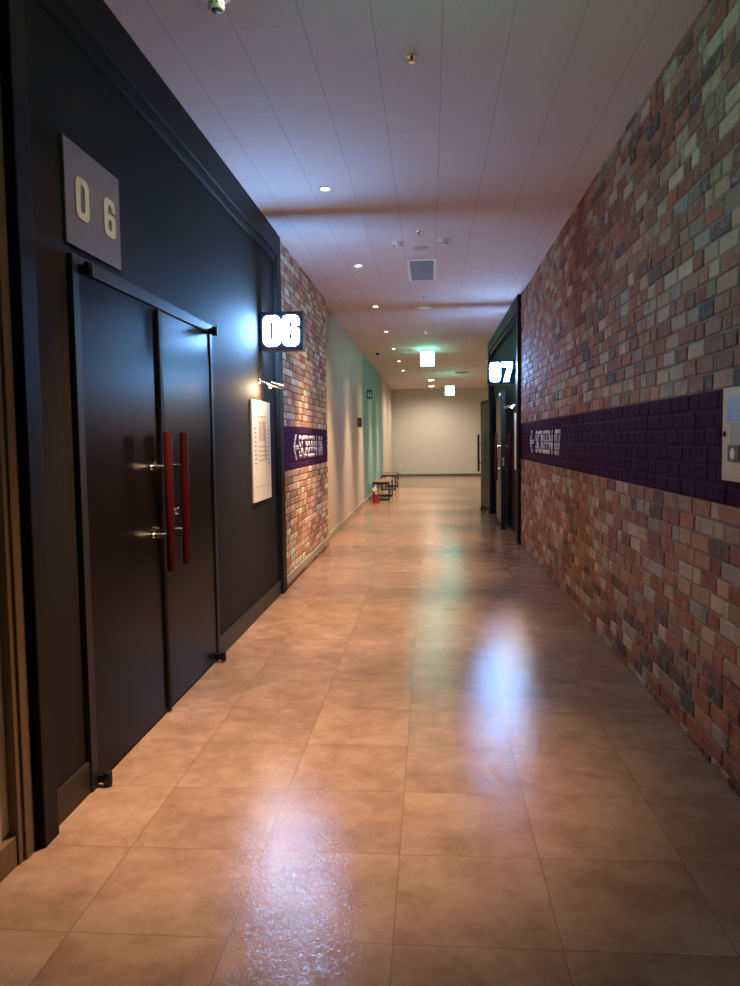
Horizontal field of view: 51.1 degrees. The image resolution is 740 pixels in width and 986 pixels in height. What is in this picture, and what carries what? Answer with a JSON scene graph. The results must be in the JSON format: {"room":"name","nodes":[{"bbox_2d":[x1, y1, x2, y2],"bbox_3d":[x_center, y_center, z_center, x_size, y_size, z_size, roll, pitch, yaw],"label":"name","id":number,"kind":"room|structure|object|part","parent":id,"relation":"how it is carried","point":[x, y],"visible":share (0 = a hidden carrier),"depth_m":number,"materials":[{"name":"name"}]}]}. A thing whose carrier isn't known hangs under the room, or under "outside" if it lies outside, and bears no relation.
{"room":"entertainment venue","nodes":[
{"label":"entertainment venue","id":0,"kind":"room"},
{"bbox_2d":[0,649,8,843],"bbox_3d":[-1.515,-0.159,-0.523,0.165,3.180,6.146,0,4,5],"label":"wall","id":1,"kind":"structure","parent":0,"point":[4,820],"depth_m":2.50,"materials":[{"name":"beige paint"}]},
{"bbox_2d":[0,836,16,882],"bbox_3d":[-1.395,1.373,-0.376,0.027,0.100,5.843,0,4,5],"label":"baseboard","id":2,"kind":"structure","parent":1,"relation":"attached to","point":[8,847],"depth_m":2.48,"materials":[{"name":"brown wood"}]},
{"bbox_2d":[0,80,34,863],"bbox_3d":[-1.177,-0.371,2.472,0.041,3.180,0.095,0,4,5],"label":"trim","id":3,"kind":"structure","parent":1,"relation":"attached to","point":[12,617],"depth_m":2.50,"materials":[{"name":"brown wood"}]},
{"bbox_2d":[0,0,58,847],"bbox_3d":[-1.143,-0.379,2.577,0.042,3.180,0.100,0,4,5],"label":"trim","id":4,"kind":"structure","parent":1,"relation":"attached to","point":[13,64],"depth_m":2.56,"materials":[{"name":"black paint"}]},
{"bbox_2d":[39,0,276,261],"bbox_3d":[-0.994,-1.991,4.629,0.042,0.250,4.230,0,4,5],"label":"trim","id":5,"kind":"structure","parent":1,"relation":"attached to","point":[94,27],"depth_m":3.75,"materials":[{"name":"black paint"}]},
{"bbox_2d":[24,0,279,788],"bbox_3d":[-1.187,-0.531,4.782,0.390,3.180,4.500,0,4,5],"label":"wall surround","id":6,"kind":"object","parent":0,"point":[180,245],"visible":0.29,"depth_m":3.59,"materials":[{"name":"black paint"}]},
{"bbox_2d":[59,134,120,270],"bbox_3d":[-1.119,-1.152,3.127,0.017,0.390,0.513,0,4,5],"label":"number plaque","id":7,"kind":"object","parent":6,"relation":"attached to","point":[90,193],"visible":1,"depth_m":3.08,"materials":[{"name":"metal"}]},
{"bbox_2d":[66,252,220,791],"bbox_3d":[-1.104,0.073,3.915,0.142,2.092,1.875,0,4,5],"label":"trim","id":8,"kind":"structure","parent":6,"relation":"attached to","point":[101,275],"depth_m":3.02,"materials":[{"name":"metal"}]},
{"bbox_2d":[77,261,175,785],"bbox_3d":[-1.051,0.112,3.466,0.168,2.060,0.900,0,4,5],"label":"door","id":9,"kind":"structure","parent":8,"relation":"attached to","point":[130,486],"depth_m":3.42,"materials":[{"name":"black laminate"}]},
{"bbox_3d":[-0.967,0.043,3.734,0.041,0.674,0.041,0,4,5],"label":"handle","id":10,"kind":"part","parent":9,"relation":"part of","materials":[{"name":"red paint"}]},
{"bbox_2d":[161,311,225,703],"bbox_3d":[-0.982,0.050,4.350,0.168,2.060,0.873,0,4,5],"label":"door","id":11,"kind":"structure","parent":8,"relation":"attached to","point":[185,347],"depth_m":4.34,"materials":[{"name":"black laminate"}]},
{"bbox_3d":[-0.949,0.026,3.973,0.041,0.674,0.041,0,4,5],"label":"handle","id":12,"kind":"part","parent":11,"relation":"part of","materials":[{"name":"red paint"}]},
{"bbox_2d":[57,580,280,824],"bbox_3d":[-0.968,0.994,4.836,0.015,0.125,4.230,0,4,5],"label":"baseboard","id":13,"kind":"structure","parent":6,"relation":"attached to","point":[72,793],"depth_m":3.04,"materials":[{"name":"black wood"}]},
{"bbox_2d":[250,399,271,502],"bbox_3d":[-0.871,-0.339,6.203,0.015,0.792,0.660,0,4,5],"label":"notice","id":14,"kind":"object","parent":6,"relation":"attached to","point":[259,410],"visible":1,"depth_m":6.14,"materials":[{"name":"paper"}]},
{"bbox_2d":[258,378,283,389],"bbox_3d":[-0.785,-0.867,6.134,0.205,0.097,0.050,0,4,5],"label":"lamp","id":15,"kind":"object","parent":6,"relation":"attached to","point":[271,384],"visible":1,"depth_m":6.12,"materials":[{"name":"silver metal"}]},
{"bbox_2d":[259,311,304,351],"bbox_3d":[-0.707,-1.291,6.199,0.356,0.305,0.138,0,4,5],"label":"sign","id":16,"kind":"object","parent":6,"relation":"attached to","point":[279,331],"visible":1,"depth_m":6.13,"materials":[{"name":"blue"}]},
{"bbox_2d":[280,241,328,587],"bbox_3d":[-0.731,-0.796,8.524,0.125,3.180,3.048,0,4,5],"label":"brick wall","id":17,"kind":"structure","parent":0,"point":[304,373],"depth_m":8.29,"materials":[{"name":"red brick"}]},
{"bbox_2d":[273,234,286,593],"bbox_3d":[-0.805,-0.684,6.918,0.038,3.180,0.170,0,4,5],"label":"trim","id":18,"kind":"structure","parent":17,"relation":"attached to","point":[277,264],"depth_m":6.88,"materials":[{"name":"black paint"}]},
{"bbox_2d":[287,536,329,583],"bbox_3d":[-0.648,0.701,8.623,0.012,0.073,3.048,0,4,5],"label":"trim","id":19,"kind":"structure","parent":17,"relation":"attached to","point":[326,541],"depth_m":8.28,"materials":[{"name":"beige wood"}]},
{"bbox_2d":[325,306,392,532],"bbox_3d":[0.019,-1.548,19.236,0.160,3.180,18.480,0,4,5],"label":"wall","id":20,"kind":"structure","parent":0,"point":[344,392],"depth_m":13.84,"materials":[{"name":"beige paint"}]},
{"bbox_2d":[357,418,361,426],"bbox_3d":[-0.195,-1.364,14.952,0.083,0.180,0.120,0,4,5],"label":"switch","id":21,"kind":"object","parent":20,"relation":"attached to","point":[359,420],"visible":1,"depth_m":14.90,"materials":[{"name":"red plastic"}]},
{"bbox_2d":[329,477,391,539],"bbox_3d":[0.126,-0.012,19.328,0.014,0.100,18.462,0,4,5],"label":"baseboard","id":22,"kind":"structure","parent":20,"relation":"attached to","point":[353,513],"depth_m":13.03,"materials":[{"name":"beige wood"}]},
{"bbox_2d":[367,390,371,398],"bbox_3d":[-0.008,-2.190,17.192,0.118,0.205,0.040,0,4,5],"label":"restroom sign","id":23,"kind":"object","parent":20,"relation":"attached to","point":[369,392],"visible":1,"depth_m":17.18,"materials":[{"name":"plastic"}]},
{"bbox_2d":[0,476,739,985],"bbox_3d":[2.237,0.548,12.422,6.300,0.120,32.380,0,4,5],"label":"floor","id":24,"kind":"structure","parent":0,"point":[422,763],"depth_m":2.86,"materials":[{"name":"tile"}]},
{"bbox_2d":[372,487,379,502],"bbox_3d":[0.126,0.035,16.735,0.176,0.364,0.176,0,4,5],"label":"cone","id":25,"kind":"object","parent":24,"relation":"on","point":[375,496],"visible":1,"depth_m":16.69,"materials":[{"name":"red plastic"}]},
{"bbox_2d":[373,478,392,499],"bbox_3d":[0.310,-0.095,18.169,0.385,0.420,1.500,0,4,5],"label":"bench","id":26,"kind":"object","parent":24,"relation":"on","point":[378,481],"visible":0.91,"depth_m":17.92,"materials":[{"name":"brown wood"}]},
{"bbox_3d":[0.254,-0.029,17.444,0.385,0.392,0.032,0,4,5],"label":"leg frame","id":27,"kind":"part","parent":26,"relation":"part of","materials":[{"name":"black metal"}]},
{"bbox_3d":[0.308,-0.290,18.155,0.385,0.028,1.500,0,4,5],"label":"seat","id":28,"kind":"part","parent":26,"relation":"part of","materials":[{"name":"brown wood"}]},
{"bbox_3d":[0.367,-0.131,18.896,0.385,0.392,0.032,0,4,5],"label":"leg frame","id":29,"kind":"part","parent":26,"relation":"part of","materials":[{"name":"black metal"}]},
{"bbox_2d":[381,472,398,489],"bbox_3d":[0.569,-0.349,21.801,0.395,0.420,1.700,0,4,5],"label":"bench","id":30,"kind":"object","parent":24,"relation":"on","point":[385,474],"visible":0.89,"depth_m":20.98,"materials":[{"name":"brown wood"}]},
{"bbox_3d":[0.505,-0.277,20.976,0.395,0.392,0.032,0,4,5],"label":"leg frame","id":31,"kind":"part","parent":30,"relation":"part of","materials":[{"name":"black metal"}]},
{"bbox_3d":[0.567,-0.545,21.787,0.395,0.028,1.700,0,4,5],"label":"seat","id":32,"kind":"part","parent":30,"relation":"part of","materials":[{"name":"brown wood"}]},
{"bbox_2d":[104,0,704,389],"bbox_3d":[2.193,-2.744,12.194,6.300,0.120,32.380,0,4,5],"label":"ceiling","id":33,"kind":"structure","parent":0,"point":[506,113],"depth_m":4.45,"materials":[{"name":"paint"}]},
{"bbox_2d":[204,0,229,14],"bbox_3d":[-0.622,-1.981,3.127,0.120,0.072,0.120,0,4,5],"label":"ceiling camera","id":34,"kind":"object","parent":33,"relation":"attached to","point":[217,7],"visible":1,"depth_m":3.11,"materials":[{"name":"white plastic"}]},
{"bbox_2d":[318,186,331,190],"bbox_3d":[-0.322,-2.185,5.560,0.104,0.010,0.104,0,4,5],"label":"recessed light","id":35,"kind":"object","parent":33,"relation":"in","point":[322,188],"visible":1,"depth_m":5.54,"materials":[{"name":"beige"}]},
{"bbox_2d":[392,240,403,247],"bbox_3d":[0.256,-2.281,7.100,0.110,0.046,0.110,0,4,5],"label":"smoke detector","id":36,"kind":"object","parent":33,"relation":"attached to","point":[397,243],"visible":1,"depth_m":7.07,"materials":[{"name":"white plastic"}]},
{"bbox_2d":[407,54,416,63],"bbox_3d":[0.197,-2.052,3.661,0.048,0.027,0.048,0,4,5],"label":"sprinkler","id":37,"kind":"object","parent":33,"relation":"attached to","point":[410,57],"visible":1,"depth_m":3.66,"materials":[{"name":"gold metal"}]},
{"bbox_2d":[413,246,428,250],"bbox_3d":[0.485,-2.321,7.340,0.156,0.006,0.156,0,4,5],"label":"ceiling speaker","id":38,"kind":"object","parent":33,"relation":"attached to","point":[419,248],"visible":1,"depth_m":7.33},
{"bbox_2d":[406,259,436,280],"bbox_3d":[0.558,-2.387,8.305,0.310,0.010,1.040,0,4,5],"label":"ceiling vent","id":39,"kind":"object","parent":33,"relation":"in","point":[418,269],"visible":1,"depth_m":8.25,"materials":[{"name":"white plastic"}]},
{"bbox_2d":[417,305,430,308],"bbox_3d":[0.742,-2.542,10.583,0.200,0.020,0.200,0,4,5],"label":"ceiling speaker","id":40,"kind":"object","parent":33,"relation":"attached to","point":[421,306],"visible":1,"depth_m":10.55,"materials":[{"name":"white plastic"}]},
{"bbox_2d":[420,349,434,366],"bbox_3d":[1.168,-2.741,15.704,0.295,0.342,0.064,0,4,5],"label":"exit sign","id":41,"kind":"object","parent":33,"relation":"hanging from","point":[427,359],"visible":1,"depth_m":15.67,"materials":[{"name":"white plastic"}]},
{"bbox_3d":[1.166,-2.718,15.675,0.271,0.276,0.004,0,4,5],"label":"lit panel","id":42,"kind":"part","parent":41,"relation":"part of","materials":[{"name":"white plastic"}]},
{"bbox_2d":[437,238,448,245],"bbox_3d":[0.668,-2.283,7.047,0.110,0.046,0.110,0,4,5],"label":"smoke detector","id":43,"kind":"object","parent":33,"relation":"attached to","point":[443,241],"visible":1,"depth_m":7.02,"materials":[{"name":"white plastic"}]},
{"bbox_2d":[445,374,454,395],"bbox_3d":[2.261,-3.063,21.930,0.268,0.590,0.064,0,4,5],"label":"exit sign","id":44,"kind":"object","parent":33,"relation":"hanging from","point":[449,390],"visible":1,"depth_m":21.91,"materials":[{"name":"white plastic"}]},
{"bbox_3d":[2.261,-2.901,21.911,0.244,0.246,0.004,0,4,5],"label":"lit panel","id":45,"kind":"part","parent":44,"relation":"part of","materials":[{"name":"white plastic"}]},
{"bbox_2d":[392,388,487,473],"bbox_3d":[3.635,-2.222,28.272,5.960,3.180,0.150,0,4,5],"label":"wall","id":46,"kind":"structure","parent":0,"point":[433,432],"depth_m":28.29,"materials":[{"name":"paint"}]},
{"bbox_2d":[396,473,480,475],"bbox_3d":[3.637,-0.673,28.298,5.584,0.085,0.015,0,4,5],"label":"baseboard","id":47,"kind":"structure","parent":46,"relation":"attached to","point":[464,474],"depth_m":28.37,"materials":[{"name":"beige wood"}]},
{"bbox_2d":[493,326,515,533],"bbox_3d":[2.600,-1.107,12.368,0.850,3.180,5.080,0,4,5],"label":"wall surround","id":48,"kind":"object","parent":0,"point":[507,350],"visible":0.18,"depth_m":11.77,"materials":[{"name":"black paint"}]},
{"bbox_2d":[488,352,493,508],"bbox_3d":[2.321,-1.275,14.852,0.095,3.180,0.160,0,4,5],"label":"trim","id":49,"kind":"structure","parent":48,"relation":"attached to","point":[490,387],"depth_m":14.74,"materials":[{"name":"black paint"}]},
{"bbox_2d":[477,399,492,511],"bbox_3d":[2.183,-0.692,14.455,0.239,2.066,0.934,-1,4,-2],"label":"door","id":50,"kind":"structure","parent":49,"relation":"attached to","point":[486,444],"depth_m":14.29,"materials":[{"name":"black paint"}]},
{"bbox_3d":[2.073,-0.764,14.770,0.043,0.708,0.043,-1,4,-2],"label":"handle","id":51,"kind":"part","parent":50,"relation":"part of","materials":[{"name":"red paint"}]},
{"bbox_3d":[2.183,-0.704,14.442,0.067,1.900,0.810,-1,4,-2],"label":"panel","id":52,"kind":"part","parent":50,"relation":"part of","materials":[{"name":"black laminate"}]},
{"bbox_2d":[487,360,515,384],"bbox_3d":[1.813,-1.642,10.522,0.428,0.327,0.138,0,4,5],"label":"sign","id":53,"kind":"object","parent":48,"relation":"attached to","point":[499,372],"visible":0.98,"depth_m":10.46,"materials":[{"name":"blue"}]},
{"bbox_2d":[488,298,515,355],"bbox_3d":[2.109,-2.565,12.304,0.095,0.250,4.760,0,4,5],"label":"trim","id":54,"kind":"structure","parent":48,"relation":"attached to","point":[508,323],"depth_m":11.80,"materials":[{"name":"black paint"}]},
{"bbox_2d":[495,391,510,528],"bbox_3d":[2.026,-0.518,11.975,0.239,2.066,0.934,0,4,5],"label":"door","id":55,"kind":"structure","parent":48,"relation":"attached to","point":[500,436],"depth_m":11.62,"materials":[{"name":"black paint"}]},
{"bbox_3d":[1.900,-0.546,11.658,0.043,0.708,0.043,0,4,5],"label":"handle","id":56,"kind":"part","parent":55,"relation":"part of","materials":[{"name":"red paint"}]},
{"bbox_3d":[2.026,-0.531,11.986,0.067,1.900,0.810,0,4,5],"label":"panel","id":57,"kind":"part","parent":55,"relation":"part of","materials":[{"name":"black laminate"}]},
{"bbox_3d":[2.096,-0.548,11.642,0.043,0.708,0.043,0,4,5],"label":"handle","id":58,"kind":"part","parent":55,"relation":"part of","materials":[{"name":"red paint"}]},
{"bbox_2d":[505,392,505,433],"bbox_3d":[2.306,-0.623,13.250,0.142,2.100,1.640,0,4,5],"label":"trim","id":59,"kind":"structure","parent":48,"relation":"attached to","point":[505,392],"depth_m":12.39,"materials":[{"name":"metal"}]},
{"bbox_2d":[514,413,515,469],"bbox_3d":[2.039,-0.716,10.710,0.015,0.800,0.600,0,4,5],"label":"notice","id":60,"kind":"object","parent":48,"relation":"attached to","point":[514,413],"visible":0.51,"depth_m":10.89,"materials":[{"name":"paper"}]},
{"bbox_2d":[521,0,739,797],"bbox_3d":[1.457,-0.451,3.116,0.125,3.180,13.588,0,4,5],"label":"brick wall","id":61,"kind":"structure","parent":0,"point":[630,324],"depth_m":3.96,"materials":[{"name":"red brick"}]},
{"bbox_2d":[516,294,521,543],"bbox_3d":[1.938,-0.931,9.959,0.095,3.180,0.160,0,4,5],"label":"trim","id":62,"kind":"structure","parent":61,"relation":"attached to","point":[518,297],"depth_m":9.90,"materials":[{"name":"black paint"}]},
{"bbox_2d":[722,386,739,481],"bbox_3d":[1.351,-0.211,2.778,0.040,0.352,0.425,0,4,5],"label":"control panel","id":63,"kind":"object","parent":61,"relation":"attached to","point":[730,435],"visible":1,"depth_m":2.88,"materials":[{"name":"beige metal"}]},
{"bbox_2d":[729,399,739,418],"bbox_3d":[1.337,-0.304,2.782,0.001,0.072,0.225,0,4,5],"label":"print","id":64,"kind":"object","parent":63,"relation":"attached to","point":[734,404],"depth_m":2.85}
]}

